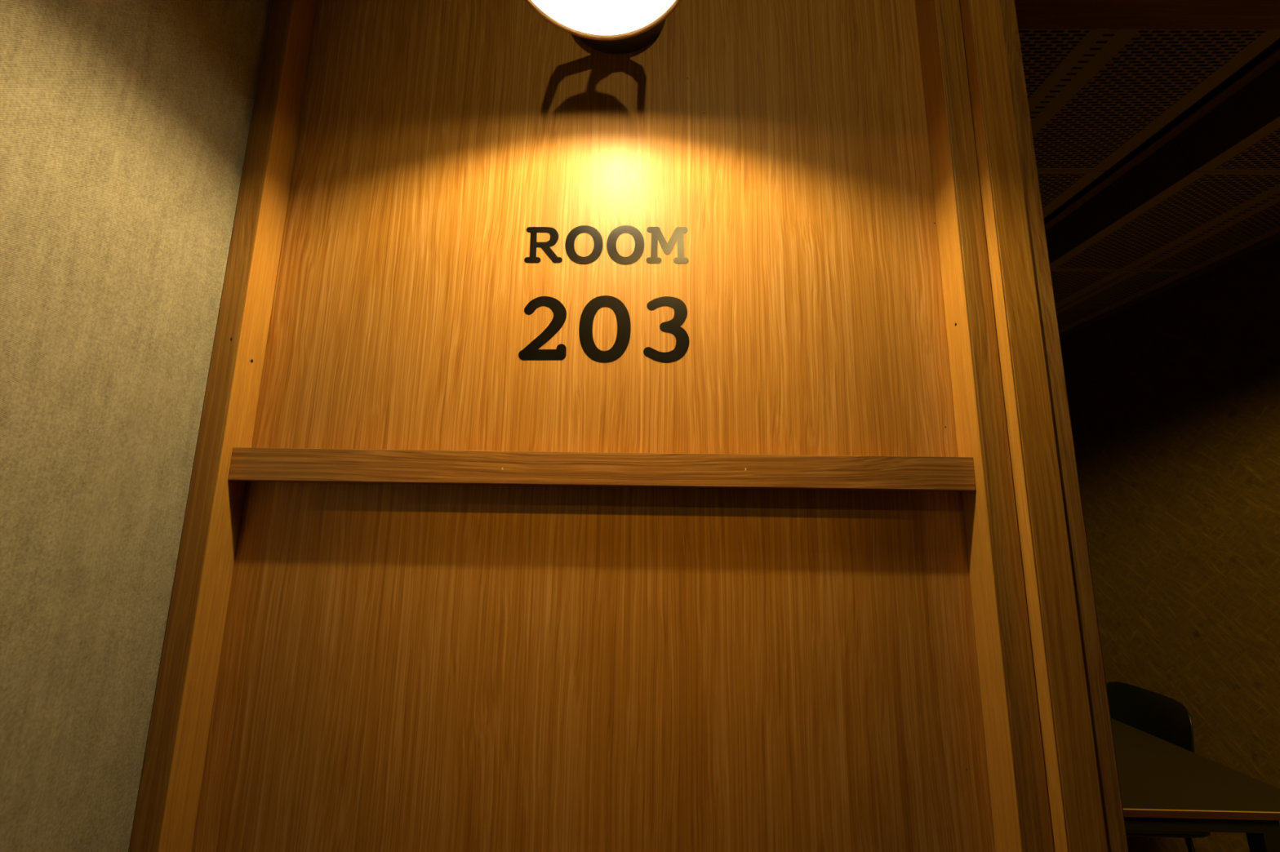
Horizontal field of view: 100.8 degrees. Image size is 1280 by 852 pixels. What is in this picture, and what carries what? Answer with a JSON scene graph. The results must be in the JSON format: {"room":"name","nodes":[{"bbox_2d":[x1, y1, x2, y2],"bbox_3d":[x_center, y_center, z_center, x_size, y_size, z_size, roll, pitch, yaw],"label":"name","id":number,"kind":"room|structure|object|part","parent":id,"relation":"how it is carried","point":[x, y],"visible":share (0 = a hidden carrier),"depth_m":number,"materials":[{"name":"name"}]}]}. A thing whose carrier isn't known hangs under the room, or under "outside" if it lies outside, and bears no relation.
{"room":"corridor","nodes":[
{"label":"corridor","id":0,"kind":"room"},
{"bbox_2d":[0,0,271,851],"bbox_3d":[-0.555,-0.113,-0.987,0.034,2.850,3.205,1,-10,1],"label":"wall","id":1,"kind":"structure","parent":0,"point":[125,124],"depth_m":0.51,"materials":[{"name":"paint"}]},
{"bbox_2d":[128,0,317,851],"bbox_3d":[-0.503,0.187,0.645,0.031,2.850,0.115,1,-10,1],"label":"trim","id":2,"kind":"structure","parent":1,"relation":"attached to","point":[169,794],"depth_m":0.62,"materials":[{"name":"brown wood"}]},
{"bbox_2d":[191,0,995,851],"bbox_3d":[-0.050,0.195,0.651,0.876,2.850,0.050,1,-10,1],"label":"wall","id":3,"kind":"structure","parent":0,"point":[403,668],"depth_m":0.65,"materials":[{"name":"brown wood"}]},
{"bbox_2d":[227,447,976,492],"bbox_3d":[-0.048,0.053,0.636,0.875,0.039,0.030,1,-10,1],"label":"wooden rail","id":4,"kind":"object","parent":3,"relation":"attached to","point":[553,468],"visible":1,"depth_m":0.62,"materials":[{"name":"brown wood"}]},
{"bbox_2d":[524,0,681,54],"bbox_3d":[-0.040,-0.588,0.613,0.206,0.224,0.307,1,-10,1],"label":"wall lamp","id":5,"kind":"object","parent":3,"relation":"attached to","point":[615,27],"visible":1,"depth_m":0.62,"materials":[{"name":"white glass"}]},
{"bbox_2d":[518,295,689,363],"bbox_3d":[-0.046,-0.126,0.684,0.219,0.091,0.001,1,-10,1],"label":"sign number","id":6,"kind":"object","parent":3,"relation":"attached to","point":[531,352],"visible":1,"depth_m":0.68,"materials":[{"name":"black plastic"}]},
{"bbox_2d":[524,225,688,264],"bbox_3d":[-0.044,-0.242,0.706,0.218,0.057,0.001,1,-10,1],"label":"sign lettering","id":7,"kind":"object","parent":3,"relation":"attached to","point":[656,234],"visible":1,"depth_m":0.70,"materials":[{"name":"black plastic"}]},
{"bbox_2d":[915,0,1054,851],"bbox_3d":[0.404,0.198,0.632,0.033,2.850,0.115,1,-10,1],"label":"trim","id":8,"kind":"structure","parent":3,"relation":"attached to","point":[1015,765],"depth_m":0.61,"materials":[{"name":"brown wood"}]},
{"bbox_2d":[959,0,1108,851],"bbox_3d":[0.441,0.199,0.633,0.040,2.850,0.153,1,-10,1],"label":"trim","id":9,"kind":"structure","parent":3,"relation":"attached to","point":[1070,761],"depth_m":0.59,"materials":[{"name":"brown wood"}]},
{"bbox_2d":[999,0,1128,851],"bbox_3d":[0.471,0.199,0.633,0.020,2.850,0.152,1,-10,1],"label":"trim","id":10,"kind":"structure","parent":3,"relation":"attached to","point":[1115,827],"depth_m":0.59,"materials":[{"name":"brown wood"}]},
{"bbox_2d":[1037,170,1105,217],"bbox_3d":[1.025,-0.678,1.794,0.597,0.012,0.585,1,-10,1],"label":"perforated panel","id":11,"kind":"object","parent":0,"point":[1056,187],"visible":0.14,"depth_m":1.56,"materials":[{"name":"black metal"}]},
{"bbox_2d":[1050,269,1195,325],"bbox_3d":[1.874,-0.562,2.361,0.597,0.012,0.585,1,-10,1],"label":"perforated panel","id":12,"kind":"object","parent":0,"point":[1081,296],"visible":0.5,"depth_m":2.23,"materials":[{"name":"black metal"}]},
{"bbox_2d":[1017,28,1279,170],"bbox_3d":[1.018,-0.785,1.216,0.597,0.012,0.585,1,-10,1],"label":"perforated panel","id":13,"kind":"object","parent":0,"point":[1095,95],"visible":0.56,"depth_m":1.20,"materials":[{"name":"black metal"}]},
{"bbox_2d":[1049,169,1279,271],"bbox_3d":[1.867,-0.668,1.782,0.597,0.012,0.585,1,-10,1],"label":"perforated panel","id":14,"kind":"object","parent":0,"point":[1203,219],"visible":0.8,"depth_m":1.77,"materials":[{"name":"black metal"}]},
{"bbox_2d":[1059,240,1279,851],"bbox_3d":[2.195,0.363,1.382,0.040,2.850,4.100,1,-10,1],"label":"wall","id":15,"kind":"structure","parent":0,"point":[1174,394],"depth_m":2.09,"materials":[{"name":"beige paint"}]},
{"bbox_2d":[1059,232,1279,337],"bbox_3d":[2.185,-0.587,2.166,0.027,0.024,2.700,1,-10,1],"label":"trim","id":16,"kind":"structure","parent":15,"relation":"attached to","point":[1273,238],"depth_m":2.13,"materials":[{"name":"brown wood"}]},
{"bbox_2d":[1194,115,1279,172],"bbox_3d":[1.860,-0.774,1.204,0.597,0.012,0.585,1,-10,1],"label":"perforated panel","id":17,"kind":"object","parent":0,"point":[1260,151],"visible":1,"depth_m":1.43,"materials":[{"name":"black metal"}]},
{"bbox_3d":[0.852,1.592,0.155,2.860,0.050,6.100,1,-10,1],"label":"floor","id":18,"kind":"structure","parent":0,"visible":0},
{"bbox_2d":[1106,681,1210,851],"bbox_3d":[1.894,1.514,2.125,0.450,0.848,0.469,1,-10,1],"label":"chair","id":19,"kind":"object","parent":18,"relation":"on","point":[1162,717],"visible":0.3,"depth_m":2.15,"materials":[{"name":"black plastic"}]},
{"bbox_3d":[2.087,1.270,2.167,0.071,0.348,0.404,1,-10,1],"label":"backrest","id":20,"kind":"part","parent":19,"relation":"part of","materials":[{"name":"black plastic"}]},
{"bbox_3d":[1.882,1.514,2.125,0.426,0.042,0.469,1,-10,1],"label":"seat","id":21,"kind":"part","parent":19,"relation":"part of","materials":[{"name":"black plastic"}]},
{"bbox_3d":[2.044,1.692,1.918,0.020,0.427,0.073,10,-14,-40],"label":"leg","id":22,"kind":"part","parent":19,"relation":"part of","materials":[{"name":"black metal"}]},
{"bbox_2d":[1111,718,1279,851],"bbox_3d":[1.523,1.554,2.087,0.826,0.740,1.398,1,-10,1],"label":"table","id":23,"kind":"object","parent":18,"relation":"on","point":[1165,785],"visible":0.2,"depth_m":1.56,"materials":[{"name":"brown wood"}]},
{"bbox_3d":[1.528,1.239,2.145,0.585,0.056,1.298,1,-10,1],"label":"frame","id":24,"kind":"part","parent":23,"relation":"part of","materials":[{"name":"black metal"}]},
{"bbox_3d":[1.787,1.456,1.468,0.060,0.719,0.052,1,-10,1],"label":"leg","id":25,"kind":"part","parent":23,"relation":"part of","materials":[{"name":"black metal"}]},
{"bbox_3d":[0.861,-0.752,2.263,2.760,0.040,2.800,1,-10,1],"label":"ceiling","id":26,"kind":"structure","parent":0,"visible":0},
{"bbox_2d":[1044,38,1279,263],"bbox_3d":[1.452,-0.661,2.186,0.241,0.132,2.695,1,-10,1],"label":"ceiling beam","id":27,"kind":"structure","parent":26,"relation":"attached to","point":[1248,100],"depth_m":1.51,"materials":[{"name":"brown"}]},
{"bbox_3d":[1.341,-0.974,0.818,1.685,0.450,0.088,1,-10,1],"label":"wall","id":28,"kind":"structure","parent":0,"visible":0},
{"bbox_2d":[1014,0,1279,29],"bbox_3d":[1.337,-0.678,0.762,1.685,0.151,0.095,1,-10,1],"label":"trim","id":29,"kind":"structure","parent":28,"relation":"attached to","point":[1030,14],"depth_m":0.78,"materials":[{"name":"brown wood"}]}
]}

